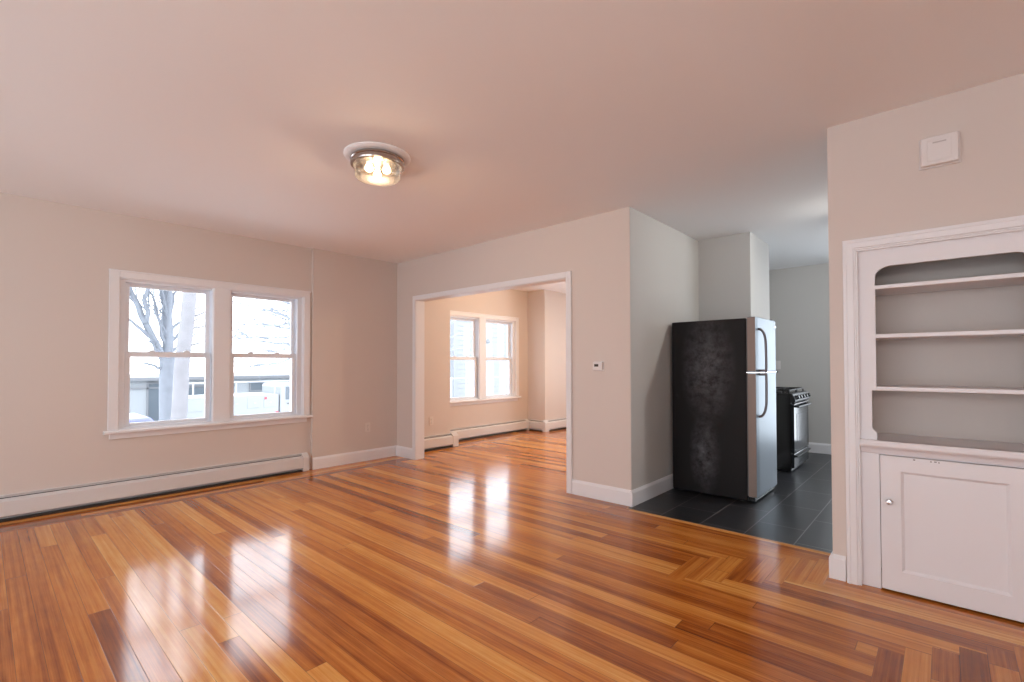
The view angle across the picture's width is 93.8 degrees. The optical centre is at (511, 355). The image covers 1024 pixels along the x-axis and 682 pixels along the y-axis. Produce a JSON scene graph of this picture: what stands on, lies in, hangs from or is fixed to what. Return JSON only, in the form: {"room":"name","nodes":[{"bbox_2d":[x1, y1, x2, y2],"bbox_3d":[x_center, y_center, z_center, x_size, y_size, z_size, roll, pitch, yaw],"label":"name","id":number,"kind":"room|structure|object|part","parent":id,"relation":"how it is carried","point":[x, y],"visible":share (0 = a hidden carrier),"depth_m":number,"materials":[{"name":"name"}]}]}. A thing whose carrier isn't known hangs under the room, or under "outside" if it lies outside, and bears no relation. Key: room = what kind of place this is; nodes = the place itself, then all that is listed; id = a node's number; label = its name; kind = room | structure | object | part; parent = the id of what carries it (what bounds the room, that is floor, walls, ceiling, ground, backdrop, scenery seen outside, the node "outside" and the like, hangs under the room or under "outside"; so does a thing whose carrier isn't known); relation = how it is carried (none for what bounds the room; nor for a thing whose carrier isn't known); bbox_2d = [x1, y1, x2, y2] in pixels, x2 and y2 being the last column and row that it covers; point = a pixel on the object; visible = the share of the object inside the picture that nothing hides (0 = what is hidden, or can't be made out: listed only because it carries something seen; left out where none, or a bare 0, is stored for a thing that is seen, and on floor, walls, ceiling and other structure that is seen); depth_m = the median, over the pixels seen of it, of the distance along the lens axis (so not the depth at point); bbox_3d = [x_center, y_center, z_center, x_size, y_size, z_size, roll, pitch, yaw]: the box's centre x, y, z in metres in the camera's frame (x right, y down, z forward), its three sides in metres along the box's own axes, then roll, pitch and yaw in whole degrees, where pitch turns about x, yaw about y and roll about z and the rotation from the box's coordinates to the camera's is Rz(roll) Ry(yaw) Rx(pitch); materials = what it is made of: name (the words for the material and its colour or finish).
{"room":"empty dining room","nodes":[
{"label":"empty dining room","id":0,"kind":"room"},
{"bbox_2d":[0,192,311,494],"bbox_3d":[-4.719,-0.013,2.853,0.160,2.500,7.111,-1,-1,42],"label":"wall","id":1,"kind":"structure","parent":0,"point":[56,259],"depth_m":4.00,"materials":[{"name":"paint"}]},
{"bbox_2d":[103,268,312,439],"bbox_3d":[-2.917,-0.006,4.795,0.212,1.469,1.803,-1,-1,42],"label":"window","id":2,"kind":"structure","parent":1,"relation":"in","point":[218,355],"depth_m":4.72,"materials":[{"name":"white paint"}]},
{"bbox_3d":[-3.230,-0.011,4.510,0.130,1.321,0.718,-1,-1,42],"label":"frame","id":3,"kind":"part","parent":2,"relation":"part of","materials":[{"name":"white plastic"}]},
{"bbox_3d":[-3.214,0.297,4.491,0.034,0.664,0.666,-1,-1,42],"label":"sash","id":4,"kind":"part","parent":2,"relation":"part of","materials":[{"name":"white plastic"}]},
{"bbox_3d":[-3.243,-0.320,4.527,0.032,0.662,0.666,-1,-1,42],"label":"sash","id":5,"kind":"part","parent":2,"relation":"part of","materials":[{"name":"white plastic"}]},
{"bbox_3d":[-2.868,0.667,4.739,0.082,0.028,1.803,-1,-1,42],"label":"sill","id":6,"kind":"part","parent":2,"relation":"part of","materials":[{"name":"white paint"}]},
{"bbox_3d":[-2.680,-0.310,5.151,0.032,0.662,0.666,-1,-1,42],"label":"sash","id":7,"kind":"part","parent":2,"relation":"part of","materials":[{"name":"glass"}]},
{"bbox_3d":[-2.651,0.307,5.115,0.034,0.664,0.666,-1,-1,42],"label":"sash","id":8,"kind":"part","parent":2,"relation":"part of","materials":[{"name":"white plastic"}]},
{"bbox_3d":[-2.667,-0.001,5.134,0.130,1.321,0.718,-1,-1,42],"label":"frame","id":9,"kind":"part","parent":2,"relation":"part of","materials":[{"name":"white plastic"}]},
{"bbox_2d":[290,248,449,468],"bbox_3d":[-1.795,0.045,6.367,0.602,2.500,2.024,-1,-1,42],"label":"wall pier","id":10,"kind":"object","parent":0,"point":[354,340],"visible":0.5,"depth_m":5.86,"materials":[{"name":"paint"}]},
{"bbox_2d":[424,432,458,451],"bbox_3d":[-1.088,1.199,6.626,0.070,0.196,0.875,-1,-1,42],"label":"baseboard heater","id":11,"kind":"object","parent":10,"relation":"attached to","point":[434,442],"visible":0.73,"depth_m":6.71,"materials":[{"name":"white metal"}]},
{"bbox_3d":[-1.143,1.199,6.607,0.014,0.190,0.775,-1,-1,42],"label":"panel","id":12,"kind":"part","parent":11,"relation":"part of","materials":[{"name":"white metal"}]},
{"bbox_3d":[-1.104,1.204,6.572,0.010,0.114,0.775,-1,-1,42],"label":"panel","id":13,"kind":"part","parent":11,"relation":"part of","materials":[{"name":"white metal"}]},
{"bbox_2d":[450,289,527,428],"bbox_3d":[-0.483,0.071,7.971,0.160,2.500,2.115,-1,-1,42],"label":"wall","id":14,"kind":"structure","parent":0,"point":[511,302],"depth_m":8.15,"materials":[{"name":"paint"}]},
{"bbox_2d":[450,310,521,405],"bbox_3d":[-0.516,0.045,7.881,0.212,1.469,1.803,-1,-1,42],"label":"window","id":15,"kind":"structure","parent":14,"relation":"in","point":[478,320],"depth_m":7.87,"materials":[{"name":"white paint"}]},
{"bbox_3d":[-0.842,-0.269,7.613,0.032,0.662,0.666,-1,-1,42],"label":"sash","id":16,"kind":"part","parent":15,"relation":"part of","materials":[{"name":"glass"}]},
{"bbox_3d":[-0.813,0.348,7.577,0.034,0.664,0.666,-1,-1,42],"label":"sash","id":17,"kind":"part","parent":15,"relation":"part of","materials":[{"name":"white plastic"}]},
{"bbox_3d":[-0.829,0.040,7.596,0.130,1.321,0.718,-1,-1,42],"label":"frame","id":18,"kind":"part","parent":15,"relation":"part of","materials":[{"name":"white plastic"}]},
{"bbox_3d":[-0.467,0.718,7.825,0.082,0.028,1.803,-1,-1,42],"label":"sill","id":19,"kind":"part","parent":15,"relation":"part of","materials":[{"name":"white paint"}]},
{"bbox_3d":[-0.279,-0.259,8.237,0.032,0.662,0.666,-1,-1,42],"label":"sash","id":20,"kind":"part","parent":15,"relation":"part of","materials":[{"name":"glass"}]},
{"bbox_3d":[-0.250,0.358,8.201,0.034,0.664,0.666,-1,-1,42],"label":"sash","id":21,"kind":"part","parent":15,"relation":"part of","materials":[{"name":"white plastic"}]},
{"bbox_3d":[-0.266,0.050,8.220,0.130,1.321,0.718,-1,-1,42],"label":"frame","id":22,"kind":"part","parent":15,"relation":"part of","materials":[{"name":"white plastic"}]},
{"bbox_2d":[0,0,1023,292],"bbox_3d":[-0.140,-1.349,2.708,8.600,0.150,13.200,-1,-1,42],"label":"ceiling","id":23,"kind":"structure","parent":0,"point":[704,119],"depth_m":2.43,"materials":[{"name":"white paint"}]},
{"bbox_2d":[344,142,410,185],"bbox_3d":[-0.853,-1.193,3.042,0.410,0.147,0.410,-1,-1,42],"label":"ceiling light","id":24,"kind":"object","parent":23,"relation":"attached to","point":[378,160],"visible":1,"depth_m":2.98,"materials":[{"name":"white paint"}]},
{"bbox_2d":[365,160,372,171],"bbox_3d":[-0.894,-1.195,2.996,0.052,0.092,0.052,-1,-1,42],"label":"bulb","id":25,"kind":"object","parent":24,"relation":"attached to","point":[368,167],"depth_m":2.98,"materials":[{"name":"beige glass"}]},
{"bbox_2d":[373,167,380,178],"bbox_3d":[-0.872,-1.193,3.101,0.052,0.092,0.052,-1,-1,42],"label":"bulb","id":26,"kind":"object","parent":24,"relation":"attached to","point":[377,170],"depth_m":3.09,"materials":[{"name":"beige glass"}]},
{"bbox_3d":[-0.852,-1.167,3.042,0.279,0.095,0.279,-1,-1,42],"label":"lamp shade","id":27,"kind":"part","parent":24,"relation":"part of","materials":[{"name":"clear glass"}]},
{"bbox_3d":[-0.853,-1.257,3.043,0.410,0.018,0.410,-1,-1,42],"label":"ceiling plate","id":28,"kind":"part","parent":24,"relation":"part of","materials":[{"name":"white paint"}]},
{"bbox_2d":[383,162,390,173],"bbox_3d":[-0.792,-1.195,3.029,0.052,0.092,0.052,-1,-1,42],"label":"bulb","id":29,"kind":"object","parent":24,"relation":"attached to","point":[386,169],"depth_m":3.01,"materials":[{"name":"beige glass"}]},
{"bbox_2d":[0,429,1023,681],"bbox_3d":[-0.135,1.226,2.662,7.600,0.001,12.600,-1,-1,42],"label":"floor","id":30,"kind":"structure","parent":0,"point":[474,560],"depth_m":2.43,"materials":[{"name":"brown wood"}]},
{"bbox_2d":[0,452,308,521],"bbox_3d":[-3.944,1.149,3.517,0.070,0.196,4.963,-1,-1,42],"label":"baseboard heater","id":31,"kind":"object","parent":30,"relation":"on","point":[14,506],"visible":1,"depth_m":4.23,"materials":[{"name":"white metal"}]},
{"bbox_2d":[450,419,529,440],"bbox_3d":[-0.386,1.221,7.884,0.070,0.196,2.025,-1,-1,42],"label":"baseboard heater","id":32,"kind":"object","parent":30,"relation":"on","point":[479,431],"visible":0.84,"depth_m":7.91,"materials":[{"name":"white metal"}]},
{"bbox_3d":[-0.388,1.226,7.846,0.010,0.114,1.965,-1,-1,42],"label":"panel","id":33,"kind":"part","parent":32,"relation":"part of","materials":[{"name":"white metal"}]},
{"bbox_2d":[529,419,543,431],"bbox_3d":[0.439,1.232,8.501,0.318,0.193,0.064,-1,-1,42],"label":"baseboard heater","id":34,"kind":"object","parent":30,"relation":"on","point":[535,425],"visible":0.96,"depth_m":8.49,"materials":[{"name":"white metal"}]},
{"bbox_3d":[0.421,1.236,8.481,0.318,0.114,0.010,-1,-1,42],"label":"panel","id":35,"kind":"part","parent":34,"relation":"part of","materials":[{"name":"white metal"}]},
{"bbox_2d":[542,418,565,431],"bbox_3d":[1.027,1.236,8.859,0.070,0.196,1.405,-1,-1,42],"label":"baseboard heater","id":36,"kind":"object","parent":30,"relation":"on","point":[554,424],"visible":0.52,"depth_m":8.53,"materials":[{"name":"white metal"}]},
{"bbox_3d":[1.041,1.236,8.917,0.014,0.190,1.300,-1,-1,42],"label":"panel","id":37,"kind":"part","parent":36,"relation":"part of","materials":[{"name":"white metal"}]},
{"bbox_3d":[1.080,1.242,8.882,0.010,0.114,1.300,-1,-1,42],"label":"panel","id":38,"kind":"part","parent":36,"relation":"part of","materials":[{"name":"white metal"}]},
{"bbox_2d":[626,508,830,553],"bbox_3d":[1.481,1.238,3.425,1.464,0.006,0.016,-1,-1,42],"label":"trim","id":39,"kind":"structure","parent":30,"relation":"on","point":[626,508],"depth_m":3.35,"materials":[{"name":"brown wood"}]},
{"bbox_2d":[842,215,1023,621],"bbox_3d":[2.243,0.294,2.449,0.852,1.847,0.389,-1,-1,42],"label":"tall cabinet","id":40,"kind":"object","parent":30,"relation":"on","point":[934,330],"visible":1,"depth_m":2.47,"materials":[{"name":"white paint"}]},
{"bbox_3d":[1.944,0.750,2.470,0.029,0.029,0.030,-1,-1,42],"label":"knob","id":41,"kind":"part","parent":40,"relation":"part of","materials":[{"name":"silver metal"}]},
{"bbox_2d":[860,433,1023,460],"bbox_3d":[2.239,0.460,2.442,0.720,0.039,0.372,-1,-1,42],"label":"countertop","id":42,"kind":"structure","parent":40,"relation":"on","point":[1014,455],"depth_m":2.38,"materials":[{"name":"paint"}]},
{"bbox_3d":[2.138,0.494,2.329,0.718,0.033,0.018,-1,-1,42],"label":"counter moulding","id":43,"kind":"part","parent":40,"relation":"part of","materials":[{"name":"paint"}]},
{"bbox_2d":[873,384,1023,394],"bbox_3d":[2.254,0.170,2.464,0.690,0.021,0.326,-1,-1,42],"label":"shelf","id":44,"kind":"object","parent":40,"relation":"attached to","point":[983,389],"depth_m":2.44,"materials":[{"name":"paint"}]},
{"bbox_2d":[875,272,1023,295],"bbox_3d":[2.253,-0.366,2.473,0.690,0.021,0.326,-1,-1,42],"label":"shelf","id":45,"kind":"object","parent":40,"relation":"attached to","point":[1012,281],"depth_m":2.45,"materials":[{"name":"paint"}]},
{"bbox_2d":[876,329,1023,340],"bbox_3d":[2.253,-0.107,2.469,0.690,0.021,0.326,-1,-1,42],"label":"shelf","id":46,"kind":"object","parent":40,"relation":"attached to","point":[991,334],"depth_m":2.45,"materials":[{"name":"paint"}]},
{"bbox_3d":[2.141,0.860,2.325,0.556,0.688,0.020,-1,-1,42],"label":"cupboard door","id":47,"kind":"part","parent":40,"relation":"part of","materials":[{"name":"paint"}]},
{"bbox_2d":[397,207,630,489],"bbox_3d":[-0.218,0.021,5.165,3.350,2.500,0.115,-1,-1,42],"label":"wall","id":48,"kind":"structure","parent":0,"point":[596,248],"depth_m":4.31,"materials":[{"name":"paint"}]},
{"bbox_2d":[312,445,396,469],"bbox_3d":[-1.866,1.219,5.804,0.016,0.132,1.117,-1,-1,42],"label":"baseboard","id":49,"kind":"structure","parent":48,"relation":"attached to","point":[377,453],"depth_m":5.74,"materials":[{"name":"white paint"}]},
{"bbox_2d":[412,271,571,493],"bbox_3d":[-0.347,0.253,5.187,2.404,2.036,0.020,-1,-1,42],"label":"trim","id":50,"kind":"structure","parent":48,"relation":"attached to","point":[568,275],"depth_m":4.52,"materials":[{"name":"white paint"}]},
{"bbox_2d":[396,445,630,506],"bbox_3d":[-0.253,1.203,5.089,3.338,0.132,0.016,-1,-1,42],"label":"baseboard","id":51,"kind":"structure","parent":48,"relation":"attached to","point":[611,494],"depth_m":4.18,"materials":[{"name":"white paint"}]},
{"bbox_2d":[593,361,603,370],"bbox_3d":[0.752,0.089,4.189,0.104,0.082,0.032,-1,-1,42],"label":"thermostat","id":52,"kind":"object","parent":48,"relation":"attached to","point":[597,366],"visible":1,"depth_m":4.17,"materials":[{"name":"white plastic"}]},
{"bbox_2d":[528,290,565,428],"bbox_3d":[0.847,0.091,9.239,0.675,2.500,1.550,-1,-1,42],"label":"wall","id":53,"kind":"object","parent":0,"point":[546,308],"visible":0.36,"depth_m":8.61,"materials":[{"name":"paint"}]},
{"bbox_2d":[629,207,698,489],"bbox_3d":[2.478,0.026,5.735,0.120,2.500,4.566,-1,-1,42],"label":"wall","id":54,"kind":"structure","parent":0,"point":[664,274],"depth_m":4.34,"materials":[{"name":"grey paint"}]},
{"bbox_2d":[631,474,672,506],"bbox_3d":[1.497,1.190,4.524,0.016,0.132,1.522,-1,-1,42],"label":"baseboard","id":55,"kind":"structure","parent":54,"relation":"attached to","point":[641,494],"depth_m":4.21,"materials":[{"name":"white paint"}]},
{"bbox_2d":[629,452,832,552],"bbox_3d":[3.445,1.248,4.272,3.244,0.001,3.883,-1,-1,42],"label":"floor","id":56,"kind":"structure","parent":0,"point":[798,509],"depth_m":3.91,"materials":[{"name":"tile"}]},
{"bbox_2d":[672,316,777,501],"bbox_3d":[2.023,0.458,4.489,0.807,1.592,0.655,-1,-1,42],"label":"refrigerator","id":57,"kind":"object","parent":56,"relation":"on","point":[724,371],"visible":1,"depth_m":4.25,"materials":[{"name":"grey metal"}]},
{"bbox_3d":[2.240,0.144,4.285,0.092,0.012,0.635,-1,-1,42],"label":"gap trim","id":58,"kind":"part","parent":57,"relation":"part of","materials":[{"name":"silver metal"}]},
{"bbox_3d":[2.248,-0.095,4.298,0.071,0.468,0.650,-1,-1,42],"label":"freezer door","id":59,"kind":"part","parent":57,"relation":"part of","materials":[{"name":"silver metal"}]},
{"bbox_3d":[2.249,0.674,4.285,0.071,1.048,0.650,-1,-1,42],"label":"door","id":60,"kind":"part","parent":57,"relation":"part of","materials":[{"name":"silver metal"}]},
{"bbox_3d":[2.127,-0.051,4.069,0.078,0.381,0.021,-1,-1,42],"label":"door handle","id":61,"kind":"part","parent":57,"relation":"part of","materials":[{"name":"grey metal"}]},
{"bbox_3d":[2.128,0.334,4.063,0.077,0.386,0.021,-1,-1,42],"label":"door handle","id":62,"kind":"part","parent":57,"relation":"part of","materials":[{"name":"grey metal"}]},
{"bbox_2d":[776,387,811,471],"bbox_3d":[3.053,0.824,5.659,0.727,0.899,0.744,-1,-1,42],"label":"gas stove","id":63,"kind":"object","parent":56,"relation":"on","point":[792,429],"visible":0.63,"depth_m":5.26,"materials":[{"name":"black metal"}]},
{"bbox_2d":[776,390,802,394],"bbox_3d":[3.027,0.425,5.688,0.661,0.017,0.744,-1,-1,42],"label":"cooktop","id":64,"kind":"object","parent":63,"relation":"in","point":[778,392],"depth_m":5.39,"materials":[{"name":"black metal"}]},
{"bbox_3d":[3.280,0.789,5.454,0.030,0.532,0.732,-1,-1,42],"label":"oven door","id":65,"kind":"part","parent":63,"relation":"part of","materials":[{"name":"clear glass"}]},
{"bbox_3d":[3.280,1.141,5.448,0.028,0.153,0.732,-1,-1,42],"label":"storage drawer","id":66,"kind":"part","parent":63,"relation":"part of","materials":[{"name":"silver metal"}]},
{"bbox_3d":[3.285,0.464,5.454,0.045,0.101,0.740,-1,-1,42],"label":"control panel","id":67,"kind":"part","parent":63,"relation":"part of","materials":[{"name":"black"}]},
{"bbox_3d":[3.300,1.092,5.431,0.031,0.027,0.680,-1,-1,42],"label":"drawer handle","id":68,"kind":"part","parent":63,"relation":"part of","materials":[{"name":"black"}]},
{"bbox_3d":[3.305,0.558,5.434,0.044,0.023,0.640,-1,-1,42],"label":"oven handle","id":69,"kind":"part","parent":63,"relation":"part of","materials":[{"name":"black"}]},
{"bbox_2d":[698,232,769,320],"bbox_3d":[2.423,0.016,5.200,0.516,2.500,0.694,-1,-1,42],"label":"wall","id":70,"kind":"structure","parent":0,"point":[733,270],"depth_m":4.96,"materials":[{"name":"grey paint"}]},
{"bbox_2d":[769,263,830,443],"bbox_3d":[4.842,0.022,5.755,3.364,2.500,0.160,-1,-1,42],"label":"wall","id":71,"kind":"structure","parent":0,"point":[798,296],"depth_m":6.45,"materials":[{"name":"grey paint"}]},
{"bbox_2d":[776,361,780,368],"bbox_3d":[3.698,0.125,6.669,0.072,0.116,0.014,-1,-1,42],"label":"light switch","id":72,"kind":"object","parent":71,"relation":"attached to","point":[778,363],"visible":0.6,"depth_m":6.66,"materials":[{"name":"white plastic"}]},
{"bbox_2d":[807,442,830,453],"bbox_3d":[4.757,1.205,5.694,3.200,0.132,0.016,-1,-1,42],"label":"baseboard","id":73,"kind":"structure","parent":71,"relation":"attached to","point":[821,448],"depth_m":6.32,"materials":[{"name":"white paint"}]},
{"bbox_2d":[827,73,1023,580],"bbox_3d":[2.730,-0.043,1.886,2.473,2.500,0.130,-1,-1,42],"label":"wall","id":74,"kind":"structure","parent":0,"point":[877,187],"depth_m":2.45,"materials":[{"name":"paint"}]},
{"bbox_2d":[829,551,832,577],"bbox_3d":[1.804,1.157,2.693,0.016,0.132,0.146,-1,-1,42],"label":"baseboard","id":75,"kind":"structure","parent":74,"relation":"attached to","point":[830,556],"depth_m":2.64,"materials":[{"name":"white paint"}]},
{"bbox_2d":[832,554,845,581],"bbox_3d":[1.788,1.156,2.619,0.061,0.132,0.016,-1,-1,42],"label":"baseboard","id":76,"kind":"structure","parent":74,"relation":"attached to","point":[838,561],"depth_m":2.61,"materials":[{"name":"white paint"}]},
{"bbox_2d":[919,131,960,170],"bbox_3d":[2.099,-1.010,2.354,0.152,0.150,0.044,-1,-1,42],"label":"door chime","id":77,"kind":"object","parent":74,"relation":"attached to","point":[944,149],"visible":1,"depth_m":2.34,"materials":[{"name":"white plastic"}]},
{"bbox_3d":[2.085,-1.010,2.339,0.092,0.104,0.004,-1,-1,42],"label":"panel","id":78,"kind":"part","parent":77,"relation":"part of","materials":[{"name":"white plastic"}]},
{"label":"outside","id":79,"kind":"structure","parent":0,"visible":0},
{"bbox_3d":[-25.681,4.150,43.333,83.700,0.300,150.000,-1,-1,42],"label":"ground","id":80,"kind":"structure","parent":79,"visible":0},
{"bbox_2d":[129,413,152,422],"bbox_3d":[-10.008,2.457,11.766,1.712,1.899,4.310,-1,-1,42],"label":"parked car","id":81,"kind":"object","parent":80,"relation":"on","point":[133,417],"visible":0.02,"depth_m":11.73,"materials":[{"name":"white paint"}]},
{"bbox_2d":[129,287,204,420],"bbox_3d":[-6.697,0.029,8.883,2.161,6.852,1.047,1,-1,-36],"label":"bare tree","id":82,"kind":"object","parent":80,"relation":"on","point":[166,332],"visible":0.39,"depth_m":9.01,"materials":[{"name":"grey plant"}]},
{"bbox_2d":[170,292,203,419],"bbox_3d":[-5.797,0.192,8.576,0.372,6.507,1.233,-1,-1,26],"label":"bare tree","id":83,"kind":"object","parent":80,"relation":"on","point":[179,408],"visible":0.27,"depth_m":8.42,"materials":[{"name":"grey plant"}]},
{"bbox_2d":[130,372,289,420],"bbox_3d":[-14.910,2.402,28.920,9.450,2.640,29.400,-1,-1,42],"label":"building","id":84,"kind":"structure","parent":80,"relation":"on","point":[144,388],"depth_m":21.30,"materials":[{"name":"grey"}]},
{"bbox_3d":[-15.722,2.103,21.324,0.030,1.750,0.750,-1,-1,42],"label":"pane","id":85,"kind":"part","parent":84,"relation":"part of","materials":[{"name":"grey"}]},
{"bbox_3d":[-14.795,1.625,22.361,0.030,0.400,0.780,-1,-1,42],"label":"pane","id":86,"kind":"part","parent":84,"relation":"part of","materials":[{"name":"grey glass"}]},
{"bbox_3d":[-12.996,1.542,24.356,0.030,0.370,0.550,-1,-1,42],"label":"pane","id":87,"kind":"part","parent":84,"relation":"part of","materials":[{"name":"grey"}]},
{"bbox_2d":[187,380,289,418],"bbox_3d":[-8.640,2.169,16.930,1.630,2.635,5.500,-1,-1,42],"label":"utility truck","id":88,"kind":"object","parent":80,"relation":"on","point":[274,397],"visible":0.18,"depth_m":15.99,"materials":[{"name":"grey paint"}]},
{"bbox_3d":[-9.668,1.532,14.627,0.017,0.350,0.390,-1,-1,42],"label":"locker door","id":89,"kind":"part","parent":88,"relation":"part of","materials":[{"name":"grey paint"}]},
{"bbox_3d":[-8.556,1.552,15.859,0.017,0.350,0.390,-1,-1,42],"label":"locker door","id":90,"kind":"part","parent":88,"relation":"part of","materials":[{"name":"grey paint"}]},
{"bbox_3d":[-8.207,1.558,16.245,0.017,0.350,0.390,-1,-1,42],"label":"locker door","id":91,"kind":"part","parent":88,"relation":"part of","materials":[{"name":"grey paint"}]},
{"bbox_2d":[200,299,289,380],"bbox_3d":[-6.005,0.169,12.822,1.795,6.719,4.186,-1,-1,37],"label":"bare tree","id":92,"kind":"object","parent":80,"relation":"on","point":[272,310],"visible":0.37,"depth_m":12.36,"materials":[{"name":"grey plant"}]},
{"bbox_2d":[450,376,504,397],"bbox_3d":[-1.839,2.147,18.219,0.060,2.720,4.630,-1,-1,42],"label":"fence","id":93,"kind":"object","parent":80,"relation":"on","point":[451,378],"visible":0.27,"depth_m":18.08,"materials":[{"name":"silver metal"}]},
{"bbox_3d":[-2.251,2.140,17.763,0.055,2.720,0.055,0,-1,-25],"label":"post","id":94,"kind":"part","parent":93,"relation":"part of","materials":[{"name":"silver metal"}]},
{"bbox_3d":[-1.851,0.847,18.231,0.040,0.040,4.600,-1,-1,42],"label":"rail","id":95,"kind":"part","parent":93,"relation":"part of","materials":[{"name":"silver metal"}]},
{"bbox_2d":[450,320,504,350],"bbox_3d":[-1.481,0.024,16.233,1.253,7.116,3.427,-1,-1,32],"label":"bare tree","id":96,"kind":"object","parent":80,"relation":"on","point":[453,320],"visible":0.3,"depth_m":15.95,"materials":[{"name":"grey plant"}]},
{"bbox_2d":[450,320,506,397],"bbox_3d":[-1.267,0.646,26.061,7.180,6.000,11.000,-1,-1,42],"label":"house","id":97,"kind":"structure","parent":80,"relation":"on","point":[496,344],"depth_m":20.44,"materials":[{"name":"white"}]}
]}

